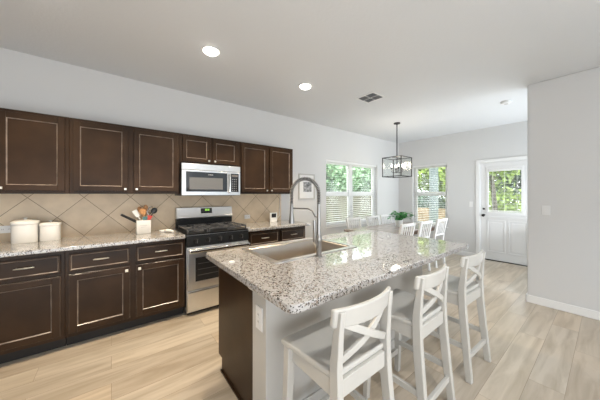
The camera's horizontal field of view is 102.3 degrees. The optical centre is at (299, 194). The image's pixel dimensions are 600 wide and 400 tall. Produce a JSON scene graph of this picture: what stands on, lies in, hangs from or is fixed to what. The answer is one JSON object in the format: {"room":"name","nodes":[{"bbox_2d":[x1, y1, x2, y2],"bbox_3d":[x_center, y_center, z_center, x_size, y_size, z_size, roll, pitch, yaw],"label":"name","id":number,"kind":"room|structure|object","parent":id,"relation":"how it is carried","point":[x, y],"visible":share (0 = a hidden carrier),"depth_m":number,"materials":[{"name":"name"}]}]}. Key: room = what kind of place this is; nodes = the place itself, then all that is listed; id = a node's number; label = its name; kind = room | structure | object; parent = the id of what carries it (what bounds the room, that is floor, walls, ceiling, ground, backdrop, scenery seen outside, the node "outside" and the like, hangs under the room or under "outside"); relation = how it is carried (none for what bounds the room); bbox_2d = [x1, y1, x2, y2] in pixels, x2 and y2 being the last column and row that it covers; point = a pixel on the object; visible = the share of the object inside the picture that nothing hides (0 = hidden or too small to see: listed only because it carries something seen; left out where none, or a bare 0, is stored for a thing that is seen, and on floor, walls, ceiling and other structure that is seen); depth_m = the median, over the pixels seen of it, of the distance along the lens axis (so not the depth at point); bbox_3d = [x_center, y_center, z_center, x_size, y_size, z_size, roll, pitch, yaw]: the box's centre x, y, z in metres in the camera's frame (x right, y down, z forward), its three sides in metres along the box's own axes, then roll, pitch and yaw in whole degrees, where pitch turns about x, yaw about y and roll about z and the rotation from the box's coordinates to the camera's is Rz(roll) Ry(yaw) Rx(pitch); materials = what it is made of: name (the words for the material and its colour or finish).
{"room":"kitchen","nodes":[
{"label":"kitchen","id":0,"kind":"room"},
{"bbox_2d":[0,47,398,237],"bbox_3d":[-0.991,-0.010,3.826,9.550,2.760,0.150,0,0,-38],"label":"wall","id":1,"kind":"structure","parent":0,"point":[30,83],"depth_m":3.37,"materials":[{"name":"white paint"}]},
{"bbox_2d":[0,108,68,193],"bbox_3d":[-2.699,-0.377,2.161,0.947,0.743,0.350,0,0,-38],"label":"upper cabinet","id":2,"kind":"object","parent":1,"relation":"attached to","point":[34,147],"visible":0.95,"depth_m":2.19,"materials":[{"name":"brown wood"}]},
{"bbox_2d":[69,117,178,193],"bbox_3d":[-1.940,-0.377,2.754,0.978,0.743,0.350,0,0,-38],"label":"upper cabinet","id":3,"kind":"object","parent":1,"relation":"attached to","point":[104,158],"visible":1,"depth_m":2.59,"materials":[{"name":"brown wood"}]},
{"bbox_2d":[0,194,280,241],"bbox_3d":[-1.770,0.226,3.114,3.645,0.460,0.010,0,0,-38],"label":"backsplash","id":4,"kind":"structure","parent":1,"relation":"attached to","point":[79,214],"depth_m":2.80,"materials":[{"name":"tile"}]},
{"bbox_2d":[0,225,10,232],"bbox_3d":[-2.799,0.335,2.300,0.115,0.070,0.009,0,0,-38],"label":"outlet","id":5,"kind":"object","parent":4,"relation":"attached to","point":[3,229],"visible":0.73,"depth_m":2.30,"materials":[{"name":"white plastic"}]},
{"bbox_2d":[179,133,238,166],"bbox_3d":[-1.249,-0.564,3.293,0.773,0.368,0.350,0,0,-38],"label":"upper cabinet","id":6,"kind":"object","parent":1,"relation":"attached to","point":[194,149],"visible":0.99,"depth_m":3.15,"materials":[{"name":"brown wood"}]},
{"bbox_2d":[175,163,239,195],"bbox_3d":[-1.225,-0.181,3.249,0.746,0.398,0.450,0,0,-38],"label":"microwave","id":7,"kind":"object","parent":6,"relation":"attached to","point":[194,179],"visible":0.98,"depth_m":3.08,"materials":[{"name":"silver metal"}]},
{"bbox_2d":[239,142,292,193],"bbox_3d":[-0.572,-0.377,3.823,0.944,0.743,0.350,0,0,-38],"label":"upper cabinet","id":8,"kind":"object","parent":1,"relation":"attached to","point":[264,169],"visible":0.95,"depth_m":3.67,"materials":[{"name":"brown wood"}]},
{"bbox_2d":[298,173,314,198],"bbox_3d":[0.130,-0.145,4.593,0.390,0.480,0.022,0,0,-38],"label":"picture frame","id":9,"kind":"object","parent":1,"relation":"attached to","point":[306,189],"visible":1,"depth_m":4.58,"materials":[{"name":"grey wood"}]},
{"bbox_2d":[303,182,311,191],"bbox_3d":[0.143,-0.138,4.601,0.200,0.185,0.001,0,0,-38],"label":"print","id":10,"kind":"object","parent":9,"relation":"attached to","point":[307,186],"depth_m":4.60},
{"bbox_2d":[325,162,375,227],"bbox_3d":[1.195,-0.011,5.512,1.810,1.407,0.175,0,0,-38],"label":"window","id":11,"kind":"structure","parent":1,"relation":"in","point":[349,193],"depth_m":5.51,"materials":[{"name":"white"}]},
{"bbox_2d":[326,159,375,226],"bbox_3d":[1.198,-0.024,5.507,1.758,1.383,0.056,0,0,-38],"label":"window blind","id":12,"kind":"object","parent":11,"relation":"attached to","point":[330,161],"visible":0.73,"depth_m":5.47,"materials":[{"name":"white plastic"}]},
{"bbox_2d":[0,0,599,142],"bbox_3d":[1.087,-1.465,1.167,9.550,0.150,6.900,0,0,-38],"label":"ceiling","id":13,"kind":"structure","parent":0,"point":[441,67],"depth_m":2.30,"materials":[{"name":"white paint"}]},
{"bbox_2d":[201,45,220,55],"bbox_3d":[-0.860,-1.372,2.336,0.176,0.034,0.176,0,0,-38],"label":"recessed light","id":14,"kind":"object","parent":13,"relation":"in","point":[210,50],"visible":1,"depth_m":2.30,"materials":[{"name":"white plastic"}]},
{"bbox_2d":[298,83,311,89],"bbox_3d":[0.067,-1.372,3.098,0.176,0.034,0.176,0,0,-38],"label":"recessed light","id":15,"kind":"object","parent":13,"relation":"in","point":[304,86],"visible":1,"depth_m":3.06,"materials":[{"name":"white plastic"}]},
{"bbox_2d":[355,91,385,102],"bbox_3d":[1.012,-1.383,3.468,0.295,0.013,0.310,0,0,-38],"label":"ceiling vent","id":16,"kind":"object","parent":13,"relation":"in","point":[370,97],"visible":1,"depth_m":3.45,"materials":[{"name":"white plastic"}]},
{"bbox_2d":[382,122,411,177],"bbox_3d":[1.893,-0.862,4.715,0.399,1.054,0.399,0,0,-38],"label":"chandelier","id":17,"kind":"object","parent":13,"relation":"hanging from","point":[395,123],"visible":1,"depth_m":4.71,"materials":[{"name":"brown metal"}]},
{"bbox_2d":[501,100,511,104],"bbox_3d":[3.087,-1.368,3.618,0.130,0.044,0.130,0,0,-38],"label":"smoke detector","id":18,"kind":"object","parent":13,"relation":"attached to","point":[505,102],"visible":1,"depth_m":3.58,"materials":[{"name":"white plastic"}]},
{"bbox_2d":[0,254,599,399],"bbox_3d":[1.087,1.430,1.167,9.550,0.120,6.900,0,0,-38],"label":"floor","id":19,"kind":"structure","parent":0,"point":[538,352],"depth_m":1.97,"materials":[{"name":"beige wood"}]},
{"bbox_2d":[0,251,66,363],"bbox_3d":[-2.619,0.933,2.043,0.968,0.874,0.636,0,0,-38],"label":"base cabinet","id":20,"kind":"object","parent":19,"relation":"on","point":[32,287],"visible":0.92,"depth_m":2.00,"materials":[{"name":"black wood"}]},
{"bbox_2d":[0,229,184,257],"bbox_3d":[-2.242,0.475,2.344,1.952,0.039,0.644,0,0,-38],"label":"countertop","id":21,"kind":"structure","parent":20,"relation":"on","point":[7,249],"depth_m":2.29,"materials":[{"name":"stone"}]},
{"bbox_2d":[10,217,39,243],"bbox_3d":[-2.605,0.338,2.292,0.182,0.234,0.182,0,0,-38],"label":"canister","id":22,"kind":"object","parent":21,"relation":"on","point":[26,230],"visible":0.99,"depth_m":2.23,"materials":[{"name":"white ceramic"}]},
{"bbox_2d":[39,220,61,240],"bbox_3d":[-2.488,0.357,2.409,0.155,0.197,0.155,0,0,-38],"label":"canister","id":23,"kind":"object","parent":21,"relation":"on","point":[48,231],"visible":1,"depth_m":2.36,"materials":[{"name":"white ceramic"}]},
{"bbox_2d":[136,219,150,233],"bbox_3d":[-1.836,0.378,2.829,0.144,0.155,0.145,0,0,-38],"label":"utensil crock","id":24,"kind":"object","parent":21,"relation":"on","point":[143,226],"visible":0.98,"depth_m":2.77,"materials":[{"name":"white ceramic"}]},
{"bbox_2d":[120,214,135,222],"bbox_3d":[-1.888,0.306,2.758,0.032,0.182,0.274,0,0,36],"label":"utensil","id":25,"kind":"object","parent":24,"relation":"in","point":[122,215],"visible":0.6,"depth_m":2.71,"materials":[{"name":"black plastic"}]},
{"bbox_2d":[132,209,140,220],"bbox_3d":[-1.862,0.298,2.804,0.014,0.250,0.154,0,0,41],"label":"spatula","id":26,"kind":"object","parent":24,"relation":"in","point":[135,212],"visible":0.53,"depth_m":2.78,"materials":[{"name":"white plastic"}]},
{"bbox_2d":[140,208,145,216],"bbox_3d":[-1.825,0.293,2.809,0.070,0.257,0.037,0,0,-38],"label":"wooden spoon","id":27,"kind":"object","parent":24,"relation":"in","point":[142,211],"visible":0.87,"depth_m":2.80,"materials":[{"name":"brown wood"}]},
{"bbox_2d":[151,208,156,215],"bbox_3d":[-1.792,0.292,2.882,0.159,0.262,0.033,0,0,-43],"label":"ladle","id":28,"kind":"object","parent":24,"relation":"in","point":[153,210],"visible":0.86,"depth_m":2.90,"materials":[{"name":"black plastic"}]},
{"bbox_2d":[159,229,173,232],"bbox_3d":[-1.585,0.435,2.856,0.182,0.042,0.082,0,0,22],"label":"spoon rest","id":29,"kind":"object","parent":21,"relation":"on","point":[166,230],"visible":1,"depth_m":2.85,"materials":[{"name":"white ceramic"}]},
{"bbox_2d":[65,239,184,344],"bbox_3d":[-1.852,0.933,2.642,0.976,0.874,0.636,0,0,-38],"label":"base cabinet","id":30,"kind":"object","parent":19,"relation":"on","point":[111,289],"visible":0.98,"depth_m":2.37,"materials":[{"name":"black wood"}]},
{"bbox_2d":[175,206,249,314],"bbox_3d":[-1.129,0.775,3.127,0.746,1.190,0.682,0,0,-38],"label":"gas range","id":31,"kind":"object","parent":19,"relation":"on","point":[205,230],"visible":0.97,"depth_m":2.85,"materials":[{"name":"metal"}]},
{"bbox_2d":[176,225,247,235],"bbox_3d":[-1.136,0.455,3.135,0.746,0.020,0.540,0,0,-38],"label":"cooktop","id":32,"kind":"object","parent":31,"relation":"in","point":[230,230],"depth_m":2.96,"materials":[{"name":"black metal"}]},
{"bbox_2d":[248,226,304,245],"bbox_3d":[-0.477,0.933,3.716,0.995,0.874,0.636,0,0,-38],"label":"base cabinet","id":33,"kind":"object","parent":19,"relation":"on","point":[293,233],"visible":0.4,"depth_m":3.46,"materials":[{"name":"black wood"}]},
{"bbox_2d":[233,220,309,231],"bbox_3d":[-0.453,0.475,3.741,1.058,0.039,0.644,0,0,-38],"label":"countertop","id":34,"kind":"structure","parent":33,"relation":"on","point":[267,225],"depth_m":3.63,"materials":[{"name":"stone"}]},
{"bbox_2d":[270,212,276,221],"bbox_3d":[-0.441,0.380,4.008,0.130,0.150,0.060,0,0,-38],"label":"desk clock","id":35,"kind":"object","parent":34,"relation":"on","point":[273,216],"visible":1,"depth_m":3.99,"materials":[{"name":"white plastic"}]},
{"bbox_2d":[219,266,421,399],"bbox_3d":[0.294,0.933,2.178,1.882,0.874,0.807,0,0,-38],"label":"kitchen island","id":36,"kind":"object","parent":19,"relation":"on","point":[252,359],"visible":0.34,"depth_m":1.54,"materials":[{"name":"grey"}]},
{"bbox_2d":[256,304,262,331],"bbox_3d":[-0.237,0.715,1.394,0.009,0.135,0.075,0,0,-38],"label":"outlet","id":37,"kind":"object","parent":36,"relation":"attached to","point":[259,311],"visible":1,"depth_m":1.39,"materials":[{"name":"white plastic"}]},
{"bbox_2d":[206,230,467,313],"bbox_3d":[0.408,0.475,2.054,2.028,0.039,1.155,0,0,-38],"label":"island countertop","id":38,"kind":"structure","parent":36,"relation":"on","point":[297,286],"depth_m":1.52,"materials":[{"name":"stone"}]},
{"bbox_2d":[242,238,356,263],"bbox_3d":[0.004,0.552,2.046,0.835,0.206,0.540,0,0,-38],"label":"sink","id":39,"kind":"object","parent":38,"relation":"in","point":[276,253],"visible":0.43,"depth_m":2.20,"materials":[{"name":"metal"}]},
{"bbox_2d":[289,177,322,256],"bbox_3d":[0.041,0.162,1.821,0.268,0.588,0.102,0,0,39],"label":"faucet","id":40,"kind":"object","parent":38,"relation":"on","point":[317,239],"visible":1,"depth_m":1.76,"materials":[{"name":"silver metal"}]},
{"bbox_2d":[281,286,393,399],"bbox_3d":[0.202,0.917,1.211,0.438,0.905,0.420,0,0,-38],"label":"bar stool","id":41,"kind":"object","parent":19,"relation":"on","point":[338,353],"visible":1,"depth_m":1.12,"materials":[{"name":"white wood"}]},
{"bbox_2d":[346,217,361,228],"bbox_3d":[1.203,0.915,4.632,0.424,0.911,0.499,0,0,-38],"label":"dining chair","id":42,"kind":"object","parent":19,"relation":"on","point":[354,218],"visible":0.31,"depth_m":4.79,"materials":[{"name":"white wood"}]},
{"bbox_2d":[365,215,379,225],"bbox_3d":[1.688,0.915,4.986,0.424,0.911,0.499,0,0,-38],"label":"dining chair","id":43,"kind":"object","parent":19,"relation":"on","point":[377,216],"visible":0.31,"depth_m":5.14,"materials":[{"name":"white wood"}]},
{"bbox_2d":[380,214,392,223],"bbox_3d":[2.105,0.915,5.362,0.424,0.911,0.499,0,0,-38],"label":"dining chair","id":44,"kind":"object","parent":19,"relation":"on","point":[385,215],"visible":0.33,"depth_m":5.49,"materials":[{"name":"white wood"}]},
{"bbox_2d":[344,221,438,235],"bbox_3d":[1.803,0.995,4.575,2.004,0.750,0.770,0,0,-38],"label":"dining table","id":45,"kind":"object","parent":19,"relation":"on","point":[390,227],"visible":0.15,"depth_m":4.37,"materials":[{"name":"white wood"}]},
{"bbox_2d":[387,211,413,226],"bbox_3d":[1.930,0.476,4.651,0.552,0.287,0.533,0,0,-38],"label":"potted plant","id":46,"kind":"object","parent":45,"relation":"on","point":[398,221],"visible":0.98,"depth_m":4.59,"materials":[{"name":"green plant"}]},
{"bbox_2d":[399,222,415,235],"bbox_3d":[1.565,0.915,3.990,0.424,0.911,0.499,0,0,-38],"label":"dining chair","id":47,"kind":"object","parent":19,"relation":"on","point":[413,224],"visible":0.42,"depth_m":3.82,"materials":[{"name":"white wood"}]},
{"bbox_2d":[363,264,455,399],"bbox_3d":[0.725,0.917,1.607,0.438,0.905,0.420,0,0,-39],"label":"bar stool","id":48,"kind":"object","parent":19,"relation":"on","point":[414,317],"visible":0.88,"depth_m":1.49,"materials":[{"name":"white wood"}]},
{"bbox_2d":[417,220,432,270],"bbox_3d":[2.054,0.915,4.372,0.424,0.911,0.499,0,0,-38],"label":"dining chair","id":49,"kind":"object","parent":19,"relation":"on","point":[430,222],"visible":0.4,"depth_m":4.21,"materials":[{"name":"white wood"}]},
{"bbox_2d":[433,218,447,267],"bbox_3d":[2.558,0.915,4.766,0.424,0.911,0.499,0,0,-38],"label":"dining chair","id":50,"kind":"object","parent":19,"relation":"on","point":[444,220],"visible":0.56,"depth_m":4.59,"materials":[{"name":"white wood"}]},
{"bbox_2d":[424,250,490,384],"bbox_3d":[1.278,0.917,2.026,0.438,0.905,0.420,0,0,-36],"label":"bar stool","id":51,"kind":"object","parent":19,"relation":"on","point":[462,291],"visible":0.69,"depth_m":1.86,"materials":[{"name":"white wood"}]},
{"bbox_2d":[399,121,526,252],"bbox_3d":[4.837,-0.010,4.001,0.150,2.760,6.750,0,0,-38],"label":"wall","id":52,"kind":"structure","parent":0,"point":[460,151],"depth_m":5.46,"materials":[{"name":"white paint"}]},
{"bbox_2d":[414,165,447,227],"bbox_3d":[3.240,0.031,6.018,0.175,1.522,0.865,0,0,-38],"label":"window","id":53,"kind":"structure","parent":52,"relation":"in","point":[416,193],"depth_m":6.30,"materials":[{"name":"white"}]},
{"bbox_2d":[413,163,446,226],"bbox_3d":[3.235,0.019,6.014,0.056,1.498,0.813,0,0,-38],"label":"window blind","id":54,"kind":"object","parent":53,"relation":"attached to","point":[444,164],"visible":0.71,"depth_m":6.00,"materials":[{"name":"white plastic"}]},
{"bbox_2d":[455,251,475,255],"bbox_3d":[4.772,1.323,3.951,0.014,0.095,6.750,0,0,-38],"label":"baseboard","id":55,"kind":"structure","parent":52,"relation":"attached to","point":[463,253],"depth_m":5.35,"materials":[{"name":"white wood"}]},
{"bbox_2d":[476,156,526,253],"bbox_3d":[4.159,0.323,4.855,0.168,2.095,1.000,0,0,-38],"label":"trim","id":56,"kind":"structure","parent":52,"relation":"attached to","point":[478,162],"depth_m":5.15,"materials":[{"name":"white wood"}]},
{"bbox_2d":[481,160,526,265],"bbox_3d":[4.149,0.360,4.847,0.192,2.020,0.870,0,0,-38],"label":"door","id":57,"kind":"structure","parent":52,"relation":"in","point":[503,234],"depth_m":4.85,"materials":[{"name":"white wood"}]},
{"bbox_2d":[489,167,520,212],"bbox_3d":[4.117,-0.081,4.860,0.056,0.870,0.502,0,0,-38],"label":"door blind","id":58,"kind":"object","parent":57,"relation":"attached to","point":[519,168],"visible":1,"depth_m":4.85,"materials":[{"name":"white plastic"}]},
{"bbox_2d":[527,67,599,311],"bbox_3d":[4.136,-0.010,1.609,0.140,2.760,3.843,0,0,-38],"label":"wall","id":59,"kind":"structure","parent":0,"point":[563,113],"depth_m":2.81,"materials":[{"name":"white paint"}]},
{"bbox_2d":[542,205,550,214],"bbox_3d":[2.999,0.195,2.943,0.009,0.115,0.075,0,0,-38],"label":"light switch","id":60,"kind":"object","parent":59,"relation":"attached to","point":[546,210],"visible":1,"depth_m":2.94,"materials":[{"name":"white plastic"}]},
{"bbox_2d":[526,293,599,320],"bbox_3d":[4.132,1.323,1.615,0.168,0.095,3.857,0,0,-38],"label":"baseboard","id":61,"kind":"structure","parent":59,"relation":"attached to","point":[593,314],"depth_m":2.82,"materials":[{"name":"white wood"}]},
{"label":"outside","id":62,"kind":"structure","parent":0,"visible":0},
{"bbox_3d":[0.138,1.810,17.690,26.000,0.120,20.290,0,0,-38],"label":"ground","id":63,"kind":"structure","parent":62,"visible":0},
{"bbox_2d":[326,164,364,191],"bbox_3d":[0.896,-0.889,12.170,5.222,5.298,3.847,0,0,-38],"label":"tree","id":64,"kind":"object","parent":63,"relation":"on","point":[337,185],"visible":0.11,"depth_m":11.72,"materials":[{"name":"green plant"}]},
{"bbox_2d":[336,166,370,191],"bbox_3d":[3.903,-0.733,16.049,5.709,4.987,3.536,0,0,-42],"label":"tree","id":65,"kind":"object","parent":63,"relation":"on","point":[365,184],"visible":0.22,"depth_m":14.07,"materials":[{"name":"green plant"}]},
{"bbox_2d":[326,196,424,221],"bbox_3d":[2.913,0.860,10.943,12.065,1.780,0.060,0,0,-38],"label":"fence","id":66,"kind":"object","parent":63,"relation":"on","point":[340,201],"visible":0.02,"depth_m":10.04,"materials":[{"name":"brown wood"}]},
{"bbox_2d":[418,196,444,208],"bbox_3d":[5.680,0.688,10.608,1.884,1.530,2.797,0,0,-38],"label":"shrub","id":67,"kind":"object","parent":63,"relation":"on","point":[440,201],"visible":0.16,"depth_m":10.27,"materials":[{"name":"green plant"}]},
{"bbox_2d":[418,208,444,222],"bbox_3d":[4.774,1.140,9.369,0.060,1.220,3.687,0,0,-38],"label":"fence","id":68,"kind":"object","parent":63,"relation":"on","point":[442,211],"visible":0.06,"depth_m":9.24,"materials":[{"name":"beige wood"}]},
{"bbox_2d":[418,167,445,200],"bbox_3d":[7.489,-0.948,13.859,3.392,5.416,4.779,0,0,-38],"label":"tree","id":69,"kind":"object","parent":63,"relation":"on","point":[441,188],"visible":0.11,"depth_m":13.09,"materials":[{"name":"green plant"}]},
{"bbox_2d":[489,186,520,212],"bbox_3d":[8.462,0.471,10.142,1.778,1.612,3.299,0,0,-38],"label":"shrub","id":70,"kind":"object","parent":63,"relation":"on","point":[512,204],"visible":0.21,"depth_m":9.68,"materials":[{"name":"green plant"}]},
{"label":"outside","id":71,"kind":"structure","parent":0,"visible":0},
{"bbox_3d":[13.283,1.810,7.655,17.640,0.120,11.710,0,0,-38],"label":"ground","id":72,"kind":"structure","parent":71,"visible":0},
{"bbox_2d":[429,168,437,221],"bbox_3d":[4.211,-0.040,7.604,0.260,3.580,0.260,0,0,-38],"label":"porch post","id":73,"kind":"object","parent":72,"relation":"on","point":[434,173],"visible":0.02,"depth_m":7.54,"materials":[{"name":"grey"}]},
{"bbox_2d":[442,168,519,211],"bbox_3d":[6.388,-0.331,8.177,2.772,4.194,3.180,0,0,-38],"label":"tree","id":74,"kind":"object","parent":72,"relation":"on","point":[492,185],"visible":0.06,"depth_m":8.06,"materials":[{"name":"green plant"}]},
{"bbox_2d":[489,170,520,203],"bbox_3d":[11.248,-0.776,12.797,3.527,5.072,5.248,0,0,-38],"label":"tree","id":75,"kind":"object","parent":72,"relation":"on","point":[518,183],"visible":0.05,"depth_m":12.65,"materials":[{"name":"green plant"}]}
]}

